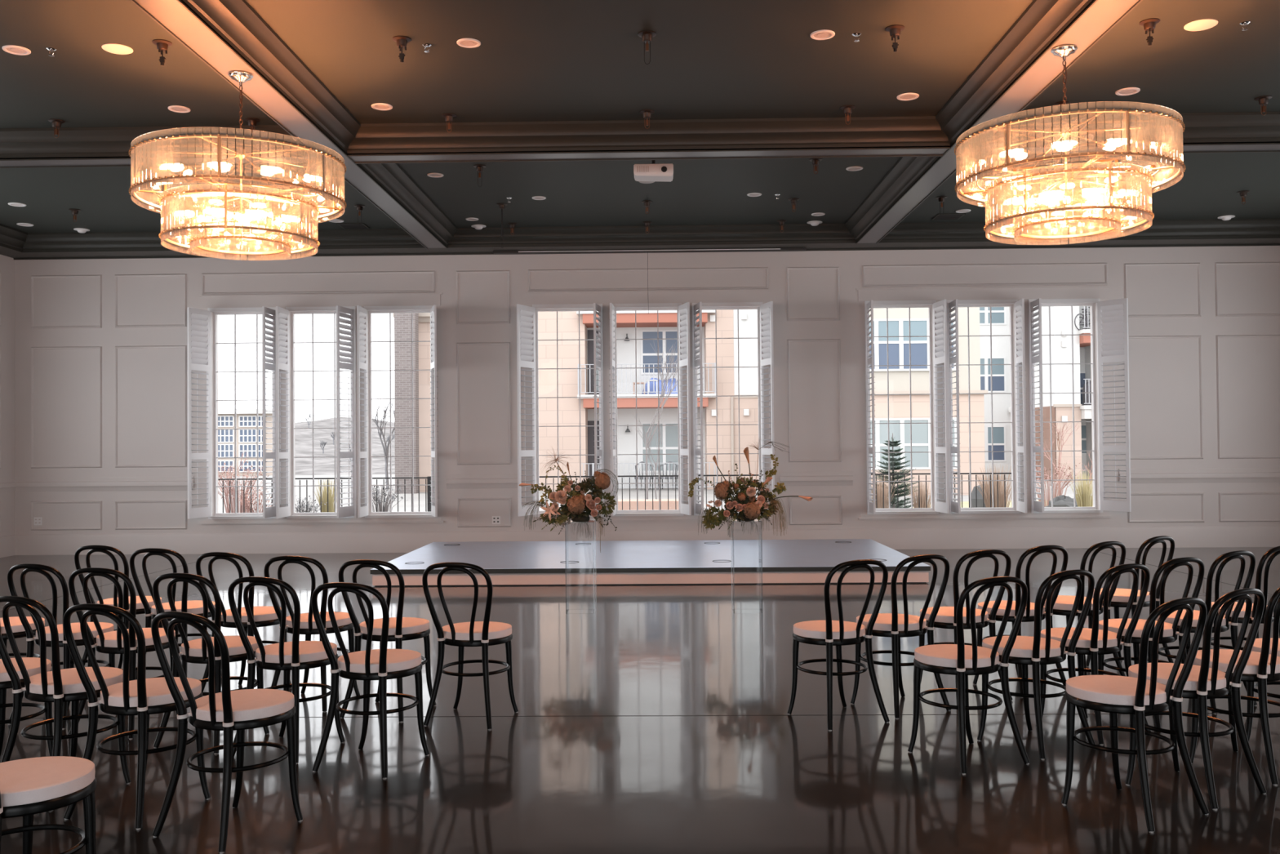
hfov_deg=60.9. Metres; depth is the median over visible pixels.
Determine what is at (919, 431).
blind
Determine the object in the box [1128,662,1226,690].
cushion
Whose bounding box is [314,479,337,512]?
ornamental grass
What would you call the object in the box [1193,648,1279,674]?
cushion
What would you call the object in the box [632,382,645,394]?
side table
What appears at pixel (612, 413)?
window shutter
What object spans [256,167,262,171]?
bulb socket
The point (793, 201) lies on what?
cup
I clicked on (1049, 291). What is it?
trim
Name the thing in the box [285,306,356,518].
window
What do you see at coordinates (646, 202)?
cup
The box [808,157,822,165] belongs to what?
base
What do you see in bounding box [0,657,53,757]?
bentwood chair
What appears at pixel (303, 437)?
hillside
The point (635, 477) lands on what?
patio chair
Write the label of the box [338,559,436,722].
bentwood chair
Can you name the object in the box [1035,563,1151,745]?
bentwood chair
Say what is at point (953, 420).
blind
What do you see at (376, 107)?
grille
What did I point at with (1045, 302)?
window
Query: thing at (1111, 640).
cushion
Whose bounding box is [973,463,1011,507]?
ornamental grass
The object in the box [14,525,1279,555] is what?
baseboard
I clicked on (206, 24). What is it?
trim
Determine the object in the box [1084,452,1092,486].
bush
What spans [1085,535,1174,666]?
bentwood chair
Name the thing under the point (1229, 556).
bentwood chair
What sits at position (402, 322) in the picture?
building
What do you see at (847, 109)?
base
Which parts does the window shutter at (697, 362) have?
tilt rod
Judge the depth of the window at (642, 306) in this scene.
15.70 m
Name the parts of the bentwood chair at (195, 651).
leg, leg, leg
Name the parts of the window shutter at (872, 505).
tilt rod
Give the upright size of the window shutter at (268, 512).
2.960 m
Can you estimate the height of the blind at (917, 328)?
0.632 m
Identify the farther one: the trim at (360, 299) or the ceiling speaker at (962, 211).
the trim at (360, 299)
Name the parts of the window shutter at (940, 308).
tilt rod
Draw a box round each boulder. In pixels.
[971,484,989,507]
[1044,494,1079,506]
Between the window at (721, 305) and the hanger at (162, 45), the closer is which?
the hanger at (162, 45)
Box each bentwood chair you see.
[0,595,131,784]
[0,616,45,658]
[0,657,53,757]
[0,755,97,853]
[7,563,115,729]
[62,603,210,830]
[68,567,177,739]
[74,545,164,668]
[129,547,214,679]
[151,611,302,853]
[152,573,269,754]
[195,551,292,692]
[227,576,345,764]
[263,555,359,711]
[311,582,429,779]
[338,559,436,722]
[422,562,518,730]
[786,559,889,731]
[850,554,951,719]
[907,576,1030,774]
[919,549,1013,705]
[973,545,1068,697]
[977,568,1095,759]
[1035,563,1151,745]
[1040,541,1125,675]
[1061,597,1209,833]
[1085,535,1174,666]
[1093,556,1204,728]
[1124,587,1266,810]
[1155,550,1257,714]
[1189,586,1279,786]
[1202,546,1279,649]
[1244,637,1279,741]
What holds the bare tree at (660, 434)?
on the ground at (1069, 492)
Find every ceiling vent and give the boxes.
[336,222,369,229]
[931,213,965,220]
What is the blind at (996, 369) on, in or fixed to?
hanging from the apartment wing at (999, 315)
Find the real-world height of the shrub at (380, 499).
0.889 m
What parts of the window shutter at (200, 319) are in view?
tilt rod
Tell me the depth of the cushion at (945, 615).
6.44 m
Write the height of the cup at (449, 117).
0.058 m
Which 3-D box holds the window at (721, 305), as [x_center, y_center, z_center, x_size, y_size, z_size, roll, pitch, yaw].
[1.265,-0.260,15.641,1.010,3.043,0.174,0,-1,1]
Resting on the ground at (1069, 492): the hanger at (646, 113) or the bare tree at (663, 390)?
the bare tree at (663, 390)
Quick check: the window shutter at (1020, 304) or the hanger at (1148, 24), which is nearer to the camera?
the hanger at (1148, 24)
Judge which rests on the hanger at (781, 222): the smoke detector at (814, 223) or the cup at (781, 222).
the cup at (781, 222)
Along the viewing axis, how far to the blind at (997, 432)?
45.74 m
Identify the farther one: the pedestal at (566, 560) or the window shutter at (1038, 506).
the window shutter at (1038, 506)
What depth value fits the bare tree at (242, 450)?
24.16 m
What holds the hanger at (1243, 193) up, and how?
attached to the ceiling
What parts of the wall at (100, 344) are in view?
panel moulding, panel moulding, panel moulding, panel moulding, panel moulding, panel moulding, panel moulding, panel moulding, panel moulding, panel moulding, panel moulding, panel moulding, panel moulding, panel moulding, panel moulding, panel moulding, panel moulding, panel moulding, panel moulding, panel moulding, panel moulding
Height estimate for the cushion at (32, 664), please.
0.048 m
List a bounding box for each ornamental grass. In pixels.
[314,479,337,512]
[871,475,895,508]
[906,479,930,507]
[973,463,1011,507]
[1069,468,1093,506]
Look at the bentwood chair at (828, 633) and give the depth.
5.94 m
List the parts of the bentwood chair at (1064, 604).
leg, leg, leg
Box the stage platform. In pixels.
[369,538,930,586]
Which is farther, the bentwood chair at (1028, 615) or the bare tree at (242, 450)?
the bare tree at (242, 450)
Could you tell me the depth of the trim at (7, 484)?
15.53 m
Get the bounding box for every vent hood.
[709,315,715,321]
[711,409,715,416]
[741,312,746,319]
[743,408,749,415]
[1061,329,1067,336]
[1061,341,1067,346]
[1061,415,1067,421]
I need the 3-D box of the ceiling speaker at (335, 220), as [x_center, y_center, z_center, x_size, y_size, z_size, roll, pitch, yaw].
[-4.037,-2.739,14.476,0.200,0.010,0.200,0,-1,1]
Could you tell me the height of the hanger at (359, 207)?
0.227 m
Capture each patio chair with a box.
[634,461,657,489]
[657,461,678,489]
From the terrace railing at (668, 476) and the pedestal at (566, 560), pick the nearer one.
the pedestal at (566, 560)
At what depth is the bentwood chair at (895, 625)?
6.17 m
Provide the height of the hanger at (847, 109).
0.157 m
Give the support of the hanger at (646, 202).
attached to the ceiling
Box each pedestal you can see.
[564,520,596,613]
[730,519,763,613]
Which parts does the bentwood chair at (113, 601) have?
leg, leg, leg, leg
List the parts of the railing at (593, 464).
post, rail, rail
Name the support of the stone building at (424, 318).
on the ground at (1069, 492)
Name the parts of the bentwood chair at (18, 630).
leg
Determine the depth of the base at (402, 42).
8.00 m
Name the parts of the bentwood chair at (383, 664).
leg, leg, leg, leg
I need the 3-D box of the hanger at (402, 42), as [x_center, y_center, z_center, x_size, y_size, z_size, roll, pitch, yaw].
[-1.757,-2.775,8.035,0.136,0.175,0.136,0,-1,1]
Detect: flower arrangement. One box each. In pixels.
[519,446,618,552]
[687,439,813,536]
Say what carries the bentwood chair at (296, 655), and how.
on the floor
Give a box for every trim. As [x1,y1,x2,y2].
[0,0,1279,252]
[0,154,320,168]
[0,238,1279,257]
[0,477,15,493]
[14,475,194,491]
[130,0,447,248]
[199,292,443,524]
[346,145,950,164]
[445,473,517,488]
[523,288,773,521]
[779,471,853,485]
[855,0,1142,244]
[856,285,1111,519]
[975,141,1279,155]
[1119,467,1279,483]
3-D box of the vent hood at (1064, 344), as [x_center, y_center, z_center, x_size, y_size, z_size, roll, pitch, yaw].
[16.252,-3.176,41.725,0.200,0.220,0.130,0,-1,1]
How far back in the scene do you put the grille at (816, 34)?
8.02 m
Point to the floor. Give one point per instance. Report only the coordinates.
(591, 774)
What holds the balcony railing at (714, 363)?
on the apartment building at (726, 319)
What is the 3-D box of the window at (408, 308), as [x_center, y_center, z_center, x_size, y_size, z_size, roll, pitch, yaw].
[-3.455,-0.220,15.722,1.010,3.043,0.174,0,-1,1]
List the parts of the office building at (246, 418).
pane, pane, pane, pane, pane, pane, pane, pane, pane, pane, pane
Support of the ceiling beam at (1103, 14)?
attached to the ceiling
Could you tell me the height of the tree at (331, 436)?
2.277 m
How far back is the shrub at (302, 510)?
20.61 m
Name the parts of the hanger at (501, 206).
drop rod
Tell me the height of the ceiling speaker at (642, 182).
0.012 m
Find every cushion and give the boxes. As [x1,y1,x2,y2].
[0,616,44,633]
[0,657,51,681]
[0,755,95,806]
[24,666,123,694]
[35,622,113,639]
[96,627,175,647]
[97,595,161,608]
[100,676,201,706]
[151,600,214,614]
[181,635,258,657]
[190,688,294,721]
[221,605,281,622]
[255,640,337,663]
[285,611,351,628]
[337,648,421,672]
[360,617,429,635]
[442,621,511,639]
[793,620,865,639]
[856,613,926,631]
[914,644,999,667]
[920,606,988,623]
[977,600,1044,616]
[982,635,1065,657]
[1040,626,1120,648]
[1041,595,1099,610]
[1066,675,1166,705]
[1092,588,1150,602]
[1098,618,1176,637]
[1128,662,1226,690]
[1155,609,1226,626]
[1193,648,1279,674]
[1211,601,1273,617]
[1244,637,1279,657]
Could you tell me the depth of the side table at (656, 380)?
37.21 m
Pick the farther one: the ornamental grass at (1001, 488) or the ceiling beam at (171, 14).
the ornamental grass at (1001, 488)
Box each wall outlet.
[33,517,42,524]
[492,515,500,524]
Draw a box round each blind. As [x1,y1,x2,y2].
[869,320,874,341]
[870,420,875,444]
[878,320,898,341]
[879,420,900,444]
[902,320,927,341]
[904,419,928,443]
[952,419,954,443]
[980,358,984,374]
[987,306,1004,310]
[987,358,1004,374]
[987,426,1004,443]
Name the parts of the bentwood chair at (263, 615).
leg, leg, leg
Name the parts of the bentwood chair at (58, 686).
leg, leg, leg, leg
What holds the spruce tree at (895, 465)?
on the ground at (1069, 492)
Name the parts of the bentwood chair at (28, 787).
leg, leg, leg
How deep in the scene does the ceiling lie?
9.08 m
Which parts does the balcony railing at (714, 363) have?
post, rail, rail, post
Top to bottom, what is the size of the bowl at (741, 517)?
0.059 m
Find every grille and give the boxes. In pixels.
[6,47,26,53]
[171,107,186,111]
[373,105,389,109]
[429,173,440,176]
[460,40,477,46]
[813,31,831,38]
[848,167,860,169]
[899,94,915,98]
[1118,89,1136,93]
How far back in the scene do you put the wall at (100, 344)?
15.62 m
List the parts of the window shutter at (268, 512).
tilt rod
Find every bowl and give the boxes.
[571,515,590,521]
[737,513,751,520]
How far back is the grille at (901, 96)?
9.47 m
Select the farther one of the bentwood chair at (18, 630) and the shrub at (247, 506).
the shrub at (247, 506)
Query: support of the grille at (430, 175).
attached to the ceiling speaker at (430, 175)
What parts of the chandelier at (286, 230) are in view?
bulb, bulb, bulb, bulb, bulb, bulb, frame, chain, bulb, bulb, bulb, bulb, bulb, bulb, bulb, bulb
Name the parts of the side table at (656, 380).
leg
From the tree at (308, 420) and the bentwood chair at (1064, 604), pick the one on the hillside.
the tree at (308, 420)
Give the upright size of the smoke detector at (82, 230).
0.045 m
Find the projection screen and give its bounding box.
[493,247,805,314]
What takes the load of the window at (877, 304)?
in the wall at (100, 344)
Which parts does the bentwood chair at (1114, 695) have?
leg, leg, leg, leg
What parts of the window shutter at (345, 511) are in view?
tilt rod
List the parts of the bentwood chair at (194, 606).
leg, leg, leg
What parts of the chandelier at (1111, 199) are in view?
bulb, bulb, bulb, bulb, bulb, bulb, chain, bulb, bulb, frame, bulb, bulb, bulb, bulb, bulb, bulb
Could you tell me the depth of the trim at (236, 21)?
10.22 m
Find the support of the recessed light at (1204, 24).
attached to the ceiling
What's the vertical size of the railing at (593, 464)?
0.900 m
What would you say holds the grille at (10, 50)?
attached to the ceiling speaker at (12, 49)
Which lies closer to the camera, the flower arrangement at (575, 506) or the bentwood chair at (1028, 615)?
the bentwood chair at (1028, 615)
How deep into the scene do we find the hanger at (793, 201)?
13.41 m
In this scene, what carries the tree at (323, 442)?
on the hillside
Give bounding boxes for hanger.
[48,118,65,137]
[68,208,80,222]
[152,39,172,66]
[244,117,260,136]
[354,204,364,223]
[392,35,411,62]
[441,113,457,132]
[473,164,485,186]
[496,203,506,247]
[507,222,517,235]
[637,30,656,64]
[639,109,654,128]
[641,200,652,213]
[642,221,652,233]
[777,219,786,231]
[788,197,799,212]
[808,157,822,173]
[840,105,855,124]
[885,24,904,52]
[935,195,947,215]
[1053,101,1070,120]
[1139,17,1159,46]
[1236,190,1249,204]
[1254,95,1272,115]
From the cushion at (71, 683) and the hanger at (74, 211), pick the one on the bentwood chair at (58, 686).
the cushion at (71, 683)
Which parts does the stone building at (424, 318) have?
cornice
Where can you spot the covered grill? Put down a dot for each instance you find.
(1090, 382)
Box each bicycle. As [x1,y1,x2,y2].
[1074,306,1089,329]
[1079,311,1089,328]
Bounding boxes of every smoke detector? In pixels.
[73,227,89,233]
[471,224,485,229]
[807,220,822,226]
[1217,215,1235,220]
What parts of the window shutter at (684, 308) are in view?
tilt rod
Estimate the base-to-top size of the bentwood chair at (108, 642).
0.900 m
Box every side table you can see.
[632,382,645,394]
[647,379,657,394]
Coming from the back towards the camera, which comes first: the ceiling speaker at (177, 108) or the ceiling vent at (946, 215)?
the ceiling vent at (946, 215)
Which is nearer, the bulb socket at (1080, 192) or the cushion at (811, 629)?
the cushion at (811, 629)
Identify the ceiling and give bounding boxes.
[0,0,1279,232]
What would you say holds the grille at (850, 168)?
attached to the ceiling speaker at (853, 168)
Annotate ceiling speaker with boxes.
[1,44,31,55]
[8,202,26,206]
[16,222,33,226]
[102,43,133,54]
[168,105,190,112]
[328,218,343,222]
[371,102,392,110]
[426,173,443,177]
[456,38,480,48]
[465,217,478,221]
[532,195,546,199]
[638,181,654,183]
[746,192,761,196]
[809,29,835,39]
[811,212,825,216]
[845,165,862,171]
[896,93,919,100]
[955,208,970,213]
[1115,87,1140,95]
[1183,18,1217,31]
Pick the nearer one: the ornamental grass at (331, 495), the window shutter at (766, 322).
the window shutter at (766, 322)
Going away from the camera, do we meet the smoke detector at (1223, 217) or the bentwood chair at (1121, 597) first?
the bentwood chair at (1121, 597)
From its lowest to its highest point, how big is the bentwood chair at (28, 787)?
0.900 m
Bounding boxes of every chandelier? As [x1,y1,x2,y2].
[128,70,346,260]
[954,44,1185,244]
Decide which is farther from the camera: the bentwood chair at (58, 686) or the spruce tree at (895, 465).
the spruce tree at (895, 465)
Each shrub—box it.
[217,460,271,512]
[232,487,271,512]
[295,495,327,512]
[372,481,408,511]
[1035,458,1085,506]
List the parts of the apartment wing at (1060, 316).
pane, pane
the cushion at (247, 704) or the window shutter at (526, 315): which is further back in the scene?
the window shutter at (526, 315)
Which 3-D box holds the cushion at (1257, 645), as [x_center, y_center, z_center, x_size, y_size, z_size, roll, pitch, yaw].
[3.243,1.104,5.429,0.399,0.048,0.399,0,-1,-31]
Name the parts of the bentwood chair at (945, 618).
leg, leg, leg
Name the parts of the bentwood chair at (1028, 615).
leg, leg, leg, leg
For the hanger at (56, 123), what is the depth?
9.96 m
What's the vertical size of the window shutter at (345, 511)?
2.960 m
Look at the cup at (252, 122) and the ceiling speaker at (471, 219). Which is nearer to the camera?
the cup at (252, 122)
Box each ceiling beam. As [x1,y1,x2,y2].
[0,156,320,166]
[134,0,445,248]
[348,148,948,162]
[857,0,1138,243]
[980,144,1279,154]
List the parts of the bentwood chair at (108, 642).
leg, leg, leg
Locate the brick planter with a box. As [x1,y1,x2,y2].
[617,498,679,510]
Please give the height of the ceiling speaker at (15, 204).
0.010 m
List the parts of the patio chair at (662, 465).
seat, backrest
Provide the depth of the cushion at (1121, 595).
7.20 m
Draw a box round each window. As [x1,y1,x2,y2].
[207,306,276,519]
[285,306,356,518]
[364,305,435,517]
[532,303,604,516]
[612,302,684,515]
[692,302,764,515]
[864,300,938,514]
[946,299,1020,513]
[1027,298,1102,513]
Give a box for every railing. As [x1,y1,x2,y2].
[217,476,431,512]
[538,474,759,510]
[577,362,715,395]
[582,462,718,488]
[871,472,1012,508]
[1083,378,1090,404]
[1084,306,1088,327]
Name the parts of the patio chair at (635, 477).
backrest, seat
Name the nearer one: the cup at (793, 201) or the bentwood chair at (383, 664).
the bentwood chair at (383, 664)
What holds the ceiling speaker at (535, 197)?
attached to the ceiling
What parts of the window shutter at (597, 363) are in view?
tilt rod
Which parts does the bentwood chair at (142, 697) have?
leg, leg, leg, leg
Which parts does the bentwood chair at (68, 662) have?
leg, leg, leg, leg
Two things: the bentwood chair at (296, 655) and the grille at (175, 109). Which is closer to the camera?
the bentwood chair at (296, 655)
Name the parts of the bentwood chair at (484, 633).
leg, leg, leg, leg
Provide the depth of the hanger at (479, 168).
11.70 m
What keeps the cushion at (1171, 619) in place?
on the bentwood chair at (1229, 556)
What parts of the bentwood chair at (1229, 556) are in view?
leg, leg, leg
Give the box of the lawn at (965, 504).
[912,500,1093,507]
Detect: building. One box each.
[217,408,272,475]
[392,312,431,492]
[394,312,418,493]
[537,309,759,490]
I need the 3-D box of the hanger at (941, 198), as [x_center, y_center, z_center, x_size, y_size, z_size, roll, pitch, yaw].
[3.706,-2.711,13.382,0.136,0.227,0.136,0,-1,1]
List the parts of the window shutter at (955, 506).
tilt rod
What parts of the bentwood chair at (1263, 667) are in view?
leg, leg, leg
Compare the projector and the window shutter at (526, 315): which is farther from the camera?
the window shutter at (526, 315)
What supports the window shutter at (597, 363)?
attached to the window at (564, 307)
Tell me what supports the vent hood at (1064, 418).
attached to the apartment wing at (1060, 316)
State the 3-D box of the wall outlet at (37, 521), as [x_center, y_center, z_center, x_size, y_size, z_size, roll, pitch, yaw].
[-8.688,1.360,15.720,0.120,0.116,0.009,0,-1,1]
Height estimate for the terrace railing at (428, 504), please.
1.030 m
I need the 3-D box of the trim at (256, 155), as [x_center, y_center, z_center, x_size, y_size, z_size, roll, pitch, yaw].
[-5.913,-2.550,10.514,5.720,0.024,0.284,0,-1,1]
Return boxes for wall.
[0,254,14,536]
[14,245,1279,534]
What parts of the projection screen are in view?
pull cord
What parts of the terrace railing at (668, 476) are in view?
rail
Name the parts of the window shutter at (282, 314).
tilt rod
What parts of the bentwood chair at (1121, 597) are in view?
leg, leg, leg, leg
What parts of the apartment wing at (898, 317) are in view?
pane, pane, pane, pane, pane, pane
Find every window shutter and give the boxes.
[186,306,211,519]
[262,306,275,518]
[275,306,289,518]
[336,305,354,517]
[356,305,368,517]
[429,304,438,516]
[516,303,537,516]
[593,302,603,515]
[608,302,617,515]
[678,302,691,515]
[693,302,704,515]
[759,301,774,512]
[866,299,876,514]
[933,299,949,513]
[948,298,960,513]
[1014,297,1027,512]
[1030,297,1044,512]
[1097,297,1131,511]
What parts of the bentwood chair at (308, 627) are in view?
leg, leg, leg, leg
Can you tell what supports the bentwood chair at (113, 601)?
on the floor
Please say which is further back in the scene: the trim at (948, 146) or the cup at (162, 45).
the trim at (948, 146)
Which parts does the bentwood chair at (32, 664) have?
leg, leg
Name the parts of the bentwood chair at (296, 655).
leg, leg, leg, leg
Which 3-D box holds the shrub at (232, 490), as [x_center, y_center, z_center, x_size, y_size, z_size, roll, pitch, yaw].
[-8.129,1.350,22.176,1.516,1.283,1.182,0,-1,1]
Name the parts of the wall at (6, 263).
panel moulding, panel moulding, panel moulding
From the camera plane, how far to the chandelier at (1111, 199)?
7.40 m
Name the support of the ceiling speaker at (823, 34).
attached to the ceiling
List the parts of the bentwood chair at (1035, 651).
leg, leg, leg, leg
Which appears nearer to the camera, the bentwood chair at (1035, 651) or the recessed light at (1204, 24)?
the bentwood chair at (1035, 651)
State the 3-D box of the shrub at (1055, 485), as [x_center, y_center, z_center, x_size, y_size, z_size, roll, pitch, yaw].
[9.028,1.282,23.863,1.445,1.157,1.231,0,-1,1]
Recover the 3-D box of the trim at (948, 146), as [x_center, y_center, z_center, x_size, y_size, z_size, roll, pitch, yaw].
[0.071,-2.600,10.412,5.710,0.024,0.284,0,-1,1]
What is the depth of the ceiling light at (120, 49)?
8.16 m
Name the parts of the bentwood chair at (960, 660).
leg, leg, leg, leg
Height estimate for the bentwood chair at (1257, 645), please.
0.900 m
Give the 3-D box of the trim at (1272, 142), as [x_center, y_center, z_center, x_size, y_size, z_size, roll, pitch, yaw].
[6.050,-2.651,10.309,5.710,0.024,0.284,0,-1,1]
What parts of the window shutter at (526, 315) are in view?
tilt rod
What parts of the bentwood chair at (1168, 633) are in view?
leg, leg, leg, leg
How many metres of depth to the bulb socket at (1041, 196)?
7.33 m
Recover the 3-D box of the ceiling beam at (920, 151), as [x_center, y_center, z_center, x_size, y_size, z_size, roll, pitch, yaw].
[0.070,-2.720,10.413,5.710,0.240,0.260,0,-1,1]
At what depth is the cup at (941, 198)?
13.35 m
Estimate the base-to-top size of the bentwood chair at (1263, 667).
0.900 m
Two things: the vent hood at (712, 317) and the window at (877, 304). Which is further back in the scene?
the vent hood at (712, 317)
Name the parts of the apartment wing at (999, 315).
pane, pane, pane, pane, pane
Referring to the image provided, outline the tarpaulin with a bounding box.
[641,377,677,394]
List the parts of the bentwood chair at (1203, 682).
leg, leg, leg, leg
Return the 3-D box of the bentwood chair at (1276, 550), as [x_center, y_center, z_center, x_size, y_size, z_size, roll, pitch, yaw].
[3.707,1.153,6.653,0.410,0.900,0.518,0,-1,-29]
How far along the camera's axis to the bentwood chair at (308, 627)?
6.39 m
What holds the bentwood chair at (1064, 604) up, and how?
on the floor
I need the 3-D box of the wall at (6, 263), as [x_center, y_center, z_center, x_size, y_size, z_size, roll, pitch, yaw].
[-9.330,-0.698,5.869,0.274,4.791,19.792,0,-1,1]
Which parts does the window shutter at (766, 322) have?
tilt rod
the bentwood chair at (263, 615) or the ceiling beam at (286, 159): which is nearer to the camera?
the bentwood chair at (263, 615)
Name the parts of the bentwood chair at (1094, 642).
leg, leg, leg, leg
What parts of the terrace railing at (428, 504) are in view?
rail, post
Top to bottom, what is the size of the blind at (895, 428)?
0.724 m
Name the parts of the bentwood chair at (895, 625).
leg, leg, leg, leg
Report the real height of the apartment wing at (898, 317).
12.100 m
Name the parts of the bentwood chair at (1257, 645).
leg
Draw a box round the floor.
[0,546,1279,853]
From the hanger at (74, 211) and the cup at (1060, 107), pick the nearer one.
the cup at (1060, 107)
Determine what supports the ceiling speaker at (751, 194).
attached to the ceiling
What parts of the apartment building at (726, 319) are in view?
patio door, balcony door, door pane, pane, pane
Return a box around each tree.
[217,449,248,511]
[303,412,315,427]
[319,440,327,453]
[330,431,334,444]
[372,392,395,488]
[384,430,395,447]
[633,414,663,499]
[645,340,702,499]
[871,432,930,507]
[1035,418,1079,495]
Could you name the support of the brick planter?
on the ground at (1069, 492)
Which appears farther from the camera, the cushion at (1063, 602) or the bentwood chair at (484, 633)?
the cushion at (1063, 602)
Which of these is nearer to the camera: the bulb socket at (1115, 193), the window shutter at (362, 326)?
the bulb socket at (1115, 193)
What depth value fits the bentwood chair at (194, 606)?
6.92 m
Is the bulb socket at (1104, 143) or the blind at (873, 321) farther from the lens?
the blind at (873, 321)
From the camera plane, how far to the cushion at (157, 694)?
4.56 m
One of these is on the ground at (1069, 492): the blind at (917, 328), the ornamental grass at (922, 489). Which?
the ornamental grass at (922, 489)
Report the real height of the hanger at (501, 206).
0.547 m
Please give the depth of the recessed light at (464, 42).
8.11 m
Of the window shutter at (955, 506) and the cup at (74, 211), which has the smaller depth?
the cup at (74, 211)
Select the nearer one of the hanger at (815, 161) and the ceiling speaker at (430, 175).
the hanger at (815, 161)
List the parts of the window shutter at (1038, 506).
tilt rod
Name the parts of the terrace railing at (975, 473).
rail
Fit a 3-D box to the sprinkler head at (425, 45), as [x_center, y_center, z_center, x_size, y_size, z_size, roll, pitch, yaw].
[-1.595,-2.834,8.153,0.068,0.055,0.068,0,-1,1]
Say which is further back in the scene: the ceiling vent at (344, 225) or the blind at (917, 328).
the blind at (917, 328)
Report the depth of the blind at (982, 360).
45.80 m
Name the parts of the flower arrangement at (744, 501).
stem, stem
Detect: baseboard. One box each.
[0,534,15,557]
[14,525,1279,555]
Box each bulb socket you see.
[207,164,213,168]
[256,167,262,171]
[1038,194,1044,198]
[1049,144,1055,148]
[1077,190,1084,194]
[1101,141,1108,145]
[1112,191,1119,195]
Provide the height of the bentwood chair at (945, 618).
0.900 m
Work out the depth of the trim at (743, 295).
15.60 m
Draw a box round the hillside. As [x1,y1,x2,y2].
[294,416,395,475]
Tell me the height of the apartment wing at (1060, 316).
14.100 m
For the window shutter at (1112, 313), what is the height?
2.960 m
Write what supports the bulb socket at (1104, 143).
attached to the chandelier at (1111, 199)
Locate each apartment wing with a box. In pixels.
[869,306,987,495]
[979,306,1011,478]
[1033,306,1092,481]
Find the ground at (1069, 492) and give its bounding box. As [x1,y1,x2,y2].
[217,474,1092,512]
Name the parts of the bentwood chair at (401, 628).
leg, leg, leg, leg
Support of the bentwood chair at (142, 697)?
on the floor
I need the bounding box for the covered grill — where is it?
[1082,381,1091,405]
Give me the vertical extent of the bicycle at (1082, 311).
0.976 m
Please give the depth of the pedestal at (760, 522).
9.88 m
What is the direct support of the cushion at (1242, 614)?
on the bentwood chair at (1276, 550)
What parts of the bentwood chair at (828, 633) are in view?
leg, leg, leg, leg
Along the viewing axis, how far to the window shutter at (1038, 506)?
15.20 m
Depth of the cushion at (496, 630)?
6.03 m
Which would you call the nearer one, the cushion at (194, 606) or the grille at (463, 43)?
the cushion at (194, 606)
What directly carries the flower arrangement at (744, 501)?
on the pedestal at (760, 522)
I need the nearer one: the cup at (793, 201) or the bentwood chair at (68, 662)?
the bentwood chair at (68, 662)
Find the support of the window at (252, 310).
in the wall at (100, 344)
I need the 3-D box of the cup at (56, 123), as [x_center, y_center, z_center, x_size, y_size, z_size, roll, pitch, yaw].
[-5.344,-2.774,9.977,0.136,0.058,0.136,0,-1,1]
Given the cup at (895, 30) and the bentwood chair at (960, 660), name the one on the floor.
the bentwood chair at (960, 660)
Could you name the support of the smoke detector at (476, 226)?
attached to the ceiling
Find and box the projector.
[633,160,673,182]
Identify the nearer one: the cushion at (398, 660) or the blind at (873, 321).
the cushion at (398, 660)
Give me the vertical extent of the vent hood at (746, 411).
0.220 m
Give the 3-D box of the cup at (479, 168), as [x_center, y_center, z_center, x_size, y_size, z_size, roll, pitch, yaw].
[-1.724,-2.776,11.716,0.136,0.058,0.136,0,-1,1]
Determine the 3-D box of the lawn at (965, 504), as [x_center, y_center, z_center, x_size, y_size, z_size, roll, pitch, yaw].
[10.045,1.883,25.005,7.800,0.024,8.320,0,-1,1]
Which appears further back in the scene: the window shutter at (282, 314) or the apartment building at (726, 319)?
the apartment building at (726, 319)
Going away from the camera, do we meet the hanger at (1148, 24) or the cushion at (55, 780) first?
the cushion at (55, 780)
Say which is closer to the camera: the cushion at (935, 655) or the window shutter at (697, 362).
the cushion at (935, 655)
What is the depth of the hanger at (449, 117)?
9.88 m
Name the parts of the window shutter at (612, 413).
tilt rod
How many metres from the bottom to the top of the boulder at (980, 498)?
0.660 m
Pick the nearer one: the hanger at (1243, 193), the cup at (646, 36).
the cup at (646, 36)
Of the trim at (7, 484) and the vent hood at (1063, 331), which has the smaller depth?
the trim at (7, 484)
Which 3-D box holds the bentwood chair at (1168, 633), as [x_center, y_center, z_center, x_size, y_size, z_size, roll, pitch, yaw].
[2.798,1.151,6.032,0.410,0.900,0.518,0,-1,-28]
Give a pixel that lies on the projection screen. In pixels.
(780, 249)
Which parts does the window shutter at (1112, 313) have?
tilt rod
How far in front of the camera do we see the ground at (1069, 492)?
34.26 m
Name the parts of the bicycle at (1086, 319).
frame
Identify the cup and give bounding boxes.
[48,118,65,128]
[68,208,80,214]
[152,39,172,51]
[244,117,260,126]
[354,204,364,210]
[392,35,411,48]
[441,113,457,122]
[473,164,485,172]
[496,203,506,208]
[507,222,517,228]
[637,30,656,43]
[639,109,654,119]
[641,200,652,206]
[642,221,652,226]
[777,219,786,225]
[788,197,799,204]
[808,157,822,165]
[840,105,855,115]
[885,24,904,37]
[935,195,947,202]
[1053,101,1070,111]
[1139,17,1159,31]
[1236,190,1249,196]
[1254,95,1272,105]
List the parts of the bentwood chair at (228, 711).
leg, leg, leg, leg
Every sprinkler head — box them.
[46,47,56,56]
[422,43,431,52]
[852,31,861,41]
[1240,20,1250,31]
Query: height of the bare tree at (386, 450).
3.604 m

